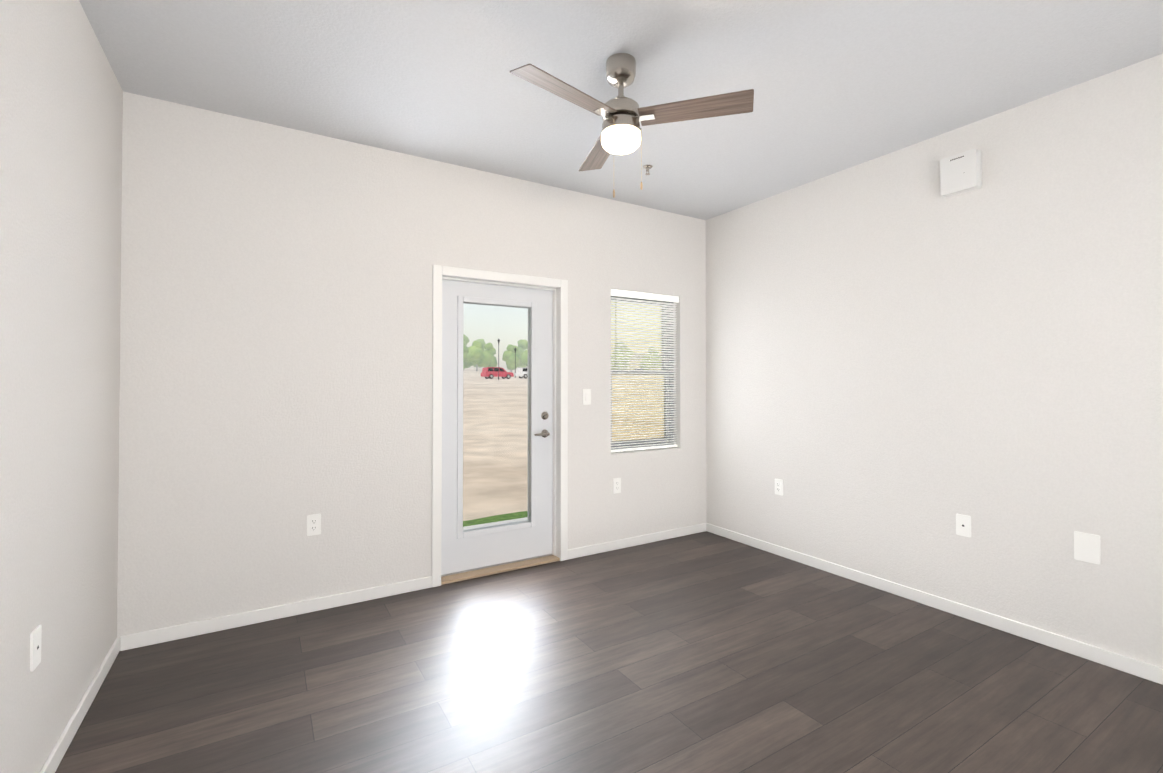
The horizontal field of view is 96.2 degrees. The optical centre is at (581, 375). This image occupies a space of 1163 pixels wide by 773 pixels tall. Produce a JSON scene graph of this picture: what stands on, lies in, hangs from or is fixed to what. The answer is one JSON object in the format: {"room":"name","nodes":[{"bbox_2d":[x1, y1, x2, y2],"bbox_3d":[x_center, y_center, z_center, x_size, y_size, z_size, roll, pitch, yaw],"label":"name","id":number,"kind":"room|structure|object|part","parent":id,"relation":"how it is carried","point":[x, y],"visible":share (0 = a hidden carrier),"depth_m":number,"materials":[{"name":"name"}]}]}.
{"room":"empty living room","nodes":[
{"label":"empty living room","id":0,"kind":"room"},
{"bbox_2d":[0,0,122,772],"bbox_3d":[-1.105,-0.024,0.515,0.150,2.810,5.025,0,-1,-31],"label":"wall","id":1,"kind":"structure","parent":0,"point":[61,108],"depth_m":1.77,"materials":[{"name":"white paint"}]},
{"bbox_2d":[30,625,41,671],"bbox_3d":[-1.692,0.845,1.619,0.008,0.118,0.072,0,-1,-31],"label":"jack","id":2,"kind":"object","parent":1,"relation":"attached to","point":[35,645],"visible":1,"depth_m":1.61,"materials":[{"name":"white plastic"}]},
{"bbox_2d":[40,636,119,772],"bbox_3d":[-1.033,1.285,0.537,0.013,0.072,4.715,0,-1,-31],"label":"baseboard","id":3,"kind":"structure","parent":1,"relation":"attached to","point":[56,755],"depth_m":1.99,"materials":[{"name":"white paint"}]},
{"bbox_2d":[117,91,705,636],"bbox_3d":[-0.624,-0.016,3.660,3.949,2.750,0.160,0,-1,-31],"label":"wall","id":4,"kind":"structure","parent":0,"point":[275,335],"depth_m":3.01,"materials":[{"name":"white paint"}]},
{"bbox_2d":[120,576,431,650],"bbox_3d":[-1.606,1.315,2.942,1.516,0.072,0.013,0,-1,-31],"label":"baseboard","id":5,"kind":"structure","parent":4,"relation":"attached to","point":[159,635],"depth_m":2.86,"materials":[{"name":"white paint"}]},
{"bbox_2d":[307,514,320,535],"bbox_3d":[-1.535,0.857,2.993,0.072,0.118,0.009,0,-1,-31],"label":"electrical outlet","id":6,"kind":"object","parent":4,"relation":"attached to","point":[313,524],"visible":1,"depth_m":2.99,"materials":[{"name":"white plastic"}]},
{"bbox_2d":[441,279,552,574],"bbox_3d":[-0.586,0.342,3.698,0.880,1.983,0.121,0,-1,-31],"label":"door","id":7,"kind":"structure","parent":4,"relation":"in","point":[478,547],"depth_m":3.70,"materials":[{"name":"white paint"}]},
{"bbox_3d":[-0.604,0.285,3.718,0.594,1.650,0.069,0,-1,-31],"label":"lite frame","id":8,"kind":"part","parent":7,"relation":"part of","materials":[{"name":"white paint"}]},
{"bbox_3d":[-0.603,0.285,3.718,0.524,1.580,0.008,0,-1,-31],"label":"glass","id":9,"kind":"part","parent":7,"relation":"part of","materials":[{"name":"clear glass"}]},
{"bbox_3d":[-0.293,0.366,3.843,0.142,0.195,0.064,0,-1,-31],"label":"handle","id":10,"kind":"part","parent":7,"relation":"part of","materials":[{"name":"silver metal"}]},
{"bbox_2d":[432,265,567,586],"bbox_3d":[-0.573,0.325,3.677,1.000,2.069,0.176,0,-1,-31],"label":"door frame","id":11,"kind":"structure","parent":4,"relation":"attached to","point":[439,271],"depth_m":3.78,"materials":[{"name":"white paint"}]},
{"bbox_2d":[441,554,559,584],"bbox_3d":[-0.585,1.349,3.684,0.886,0.022,0.190,0,-1,-31],"label":"threshold","id":12,"kind":"object","parent":4,"relation":"in","point":[490,570],"visible":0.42,"depth_m":3.62,"materials":[{"name":"beige wood"}]},
{"bbox_2d":[583,389,590,404],"bbox_3d":[0.042,0.163,3.961,0.072,0.118,0.014,0,-1,-31],"label":"rocker light switch","id":13,"kind":"object","parent":4,"relation":"attached to","point":[586,396],"visible":1,"depth_m":3.96,"materials":[{"name":"white plastic"}]},
{"bbox_2d":[613,478,620,493],"bbox_3d":[0.280,0.867,4.101,0.072,0.118,0.009,0,-1,-31],"label":"electrical outlet","id":14,"kind":"object","parent":4,"relation":"attached to","point":[616,485],"visible":1,"depth_m":4.10,"materials":[{"name":"white plastic"}]},
{"bbox_2d":[568,523,705,558],"bbox_3d":[0.495,1.330,4.225,1.407,0.072,0.013,0,-1,-31],"label":"baseboard","id":15,"kind":"structure","parent":4,"relation":"attached to","point":[623,543],"depth_m":4.17,"materials":[{"name":"white paint"}]},
{"bbox_2d":[611,296,673,452],"bbox_3d":[0.472,-0.029,4.385,0.720,1.305,0.085,0,-1,-31],"label":"window","id":16,"kind":"structure","parent":4,"relation":"in","point":[650,440],"depth_m":4.47,"materials":[{"name":"grey plastic"}]},
{"bbox_2d":[611,289,678,451],"bbox_3d":[0.522,-0.035,4.302,0.712,1.290,0.058,0,-1,-31],"label":"mini blind","id":17,"kind":"object","parent":16,"relation":"attached to","point":[641,295],"visible":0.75,"depth_m":4.30,"materials":[{"name":"white plastic"}]},
{"bbox_2d":[55,531,1162,772],"bbox_3d":[0.647,1.364,1.562,3.949,0.060,4.715,0,-1,-31],"label":"floor","id":18,"kind":"structure","parent":0,"point":[705,651],"depth_m":2.24,"materials":[{"name":"wood"}]},
{"bbox_2d":[79,0,1162,219],"bbox_3d":[0.644,-1.466,1.601,4.249,0.100,5.025,0,-1,-31],"label":"ceiling","id":19,"kind":"structure","parent":0,"point":[838,85],"depth_m":2.41,"materials":[{"name":"white paint"}]},
{"bbox_2d":[510,53,753,197],"bbox_3d":[0.092,-1.086,2.342,0.988,0.642,1.016,0,-1,-31],"label":"fan","id":20,"kind":"object","parent":19,"relation":"hanging from","point":[622,114],"visible":1,"depth_m":2.26,"materials":[{"name":"brown wood"}]},
{"bbox_3d":[0.177,-1.049,2.338,0.178,0.080,0.178,0,-1,-31],"label":"lamp shade","id":21,"kind":"part","parent":20,"relation":"part of","materials":[{"name":"white glass"}]},
{"bbox_2d":[643,165,652,174],"bbox_3d":[0.441,-1.366,3.480,0.064,0.053,0.064,0,-1,-31],"label":"sprinkler","id":22,"kind":"object","parent":19,"relation":"attached to","point":[647,167],"visible":1,"depth_m":3.47,"materials":[{"name":"silver metal"}]},
{"bbox_2d":[706,54,1162,667],"bbox_3d":[2.393,0.002,2.652,0.150,2.810,5.025,0,-1,-31],"label":"wall","id":23,"kind":"structure","parent":0,"point":[906,360],"depth_m":2.88,"materials":[{"name":"white paint"}]},
{"bbox_2d":[775,479,782,495],"bbox_3d":[1.496,0.847,3.957,0.009,0.118,0.072,0,-1,-31],"label":"duplex electrical outlet","id":24,"kind":"object","parent":23,"relation":"attached to","point":[778,486],"visible":1,"depth_m":3.95,"materials":[{"name":"white plastic"}]},
{"bbox_2d":[706,523,1162,684],"bbox_3d":[2.326,1.310,2.589,0.013,0.072,4.715,0,-1,-31],"label":"baseboard","id":25,"kind":"structure","parent":23,"relation":"attached to","point":[1136,667],"depth_m":2.87,"materials":[{"name":"white paint"}]},
{"bbox_2d":[940,149,981,197],"bbox_3d":[2.119,-1.130,2.920,0.052,0.215,0.185,0,-1,-31],"label":"box","id":26,"kind":"object","parent":23,"relation":"attached to","point":[960,173],"visible":1,"depth_m":2.90,"materials":[{"name":"white plastic"}]},
{"bbox_2d":[956,514,970,536],"bbox_3d":[2.133,0.838,2.914,0.008,0.118,0.072,0,-1,-31],"label":"jack","id":27,"kind":"object","parent":23,"relation":"attached to","point":[963,525],"visible":1,"depth_m":2.91,"materials":[{"name":"white plastic"}]},
{"bbox_2d":[1074,531,1100,564],"bbox_3d":[2.400,0.818,2.478,0.008,0.136,0.092,0,-1,-31],"label":"blank wall plate","id":28,"kind":"object","parent":23,"relation":"attached to","point":[1086,547],"visible":1,"depth_m":2.47,"materials":[{"name":"white plastic"}]},
{"label":"outside","id":29,"kind":"structure","parent":0,"visible":0},
{"bbox_2d":[463,511,527,526],"bbox_3d":[-0.595,1.483,5.562,18.000,0.010,0.398,0,-1,-31],"label":"grass strip","id":30,"kind":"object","parent":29,"point":[509,516],"depth_m":5.40,"materials":[{"name":"green plant"}]},
{"bbox_2d":[463,517,527,529],"bbox_3d":[-1.016,1.475,4.284,6.949,0.065,1.345,0,-1,-31],"label":"patio slab","id":31,"kind":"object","parent":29,"point":[490,524],"depth_m":5.12,"materials":[{"name":"concrete"}]},
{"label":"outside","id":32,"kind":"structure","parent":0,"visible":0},
{"bbox_2d":[463,368,663,520],"bbox_3d":[-41.688,-0.990,182.247,440.000,9.320,353.425,0,-1,-31],"label":"ground","id":33,"kind":"structure","parent":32,"point":[514,436],"depth_m":14.24,"materials":[{"name":"sand"}]},
{"bbox_2d":[463,346,467,370],"bbox_3d":[-26.100,-3.663,112.854,3.723,5.912,4.008,0,-1,-31],"label":"tree","id":34,"kind":"object","parent":33,"relation":"on","point":[464,356],"depth_m":112.12,"materials":[{"name":"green plant"}]},
{"bbox_2d":[463,334,470,367],"bbox_3d":[-32.904,-6.602,145.569,7.463,10.132,6.630,0,-1,-31],"label":"tree","id":35,"kind":"object","parent":33,"relation":"on","point":[465,337],"depth_m":143.42,"materials":[{"name":"green plant"}]},
{"bbox_2d":[466,341,490,370],"bbox_3d":[-22.307,-4.082,113.092,5.731,6.911,4.651,0,-1,-31],"label":"tree","id":36,"kind":"object","parent":33,"relation":"on","point":[479,353],"depth_m":112.03,"materials":[{"name":"green plant"}]},
{"bbox_2d":[473,339,485,367],"bbox_3d":[-31.272,-6.336,157.445,7.098,9.506,5.541,0,-1,-31],"label":"tree","id":37,"kind":"object","parent":33,"relation":"on","point":[481,340],"depth_m":156.72,"materials":[{"name":"green plant"}]},
{"bbox_2d":[484,343,497,366],"bbox_3d":[-20.870,-4.033,116.590,3.797,6.586,4.821,0,-1,-31],"label":"tree","id":38,"kind":"object","parent":33,"relation":"on","point":[490,349],"depth_m":115.97,"materials":[{"name":"green plant"}]},
{"bbox_2d":[481,367,513,378],"bbox_3d":[-13.595,-0.370,84.221,5.012,1.870,2.154,0,-1,-31],"label":"suv","id":39,"kind":"object","parent":33,"relation":"on","point":[504,373],"depth_m":83.19,"materials":[{"name":"red paint"}]},
{"bbox_2d":[497,339,499,379],"bbox_3d":[-12.876,-2.444,81.170,0.440,6.650,0.418,0,-1,-31],"label":"lamp post","id":40,"kind":"object","parent":33,"relation":"on","point":[498,340],"depth_m":81.13,"materials":[{"name":"grey metal"}]},
{"bbox_2d":[502,344,518,371],"bbox_3d":[-15.563,-3.661,115.279,3.759,6.392,3.846,0,-1,-31],"label":"tree","id":41,"kind":"object","parent":33,"relation":"on","point":[511,350],"depth_m":114.45,"materials":[{"name":"green plant"}]},
{"bbox_2d":[513,345,521,369],"bbox_3d":[-16.254,-4.133,126.293,4.260,6.195,4.276,0,-1,-31],"label":"tree","id":42,"kind":"object","parent":33,"relation":"on","point":[519,362],"depth_m":125.53,"materials":[{"name":"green plant"}]},
{"bbox_2d":[515,367,527,378],"bbox_3d":[-8.659,-0.390,88.994,4.983,1.870,2.070,0,-1,-31],"label":"car","id":43,"kind":"object","parent":33,"relation":"on","point":[519,372],"depth_m":87.45,"materials":[{"name":"white paint"}]},
{"bbox_2d":[518,339,526,367],"bbox_3d":[-17.943,-6.010,153.822,6.920,9.183,7.125,0,-1,-31],"label":"tree","id":44,"kind":"object","parent":33,"relation":"on","point":[521,343],"depth_m":152.11,"materials":[{"name":"green plant"}]},
{"bbox_2d":[520,342,527,365],"bbox_3d":[-12.536,-4.574,125.147,5.029,7.456,5.456,0,-1,-31],"label":"tree","id":45,"kind":"object","parent":33,"relation":"on","point":[524,361],"depth_m":123.14,"materials":[{"name":"green plant"}]},
{"bbox_2d":[612,351,623,368],"bbox_3d":[9.211,-3.686,137.743,4.118,6.123,4.680,0,-1,-31],"label":"tree","id":46,"kind":"object","parent":33,"relation":"on","point":[618,359],"depth_m":136.07,"materials":[{"name":"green plant"}]},
{"bbox_2d":[612,341,633,366],"bbox_3d":[13.365,-6.162,170.037,8.700,9.958,8.935,0,-1,-31],"label":"tree","id":47,"kind":"object","parent":33,"relation":"on","point":[626,348],"depth_m":168.28,"materials":[{"name":"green plant"}]},
{"bbox_2d":[620,348,630,366],"bbox_3d":[11.710,-4.248,141.542,3.243,6.993,3.459,0,-1,-31],"label":"tree","id":48,"kind":"object","parent":33,"relation":"on","point":[625,356],"depth_m":140.66,"materials":[{"name":"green plant"}]},
{"bbox_2d":[629,354,661,369],"bbox_3d":[22.334,-3.650,161.869,14.600,5.800,6.800,0,-1,-31],"label":"building","id":49,"kind":"structure","parent":33,"relation":"on","point":[639,361],"depth_m":158.23,"materials":[{"name":"white"}]},
{"bbox_2d":[639,357,651,369],"bbox_3d":[17.035,-2.956,138.937,3.612,5.088,3.289,0,-1,-31],"label":"tree","id":50,"kind":"object","parent":33,"relation":"on","point":[645,364],"depth_m":138.06,"materials":[{"name":"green plant"}]},
{"bbox_2d":[646,347,661,369],"bbox_3d":[20.428,-4.440,148.475,5.140,7.295,6.255,0,-1,-31],"label":"tree","id":51,"kind":"object","parent":33,"relation":"on","point":[654,357],"depth_m":147.13,"materials":[{"name":"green plant"}]}
]}

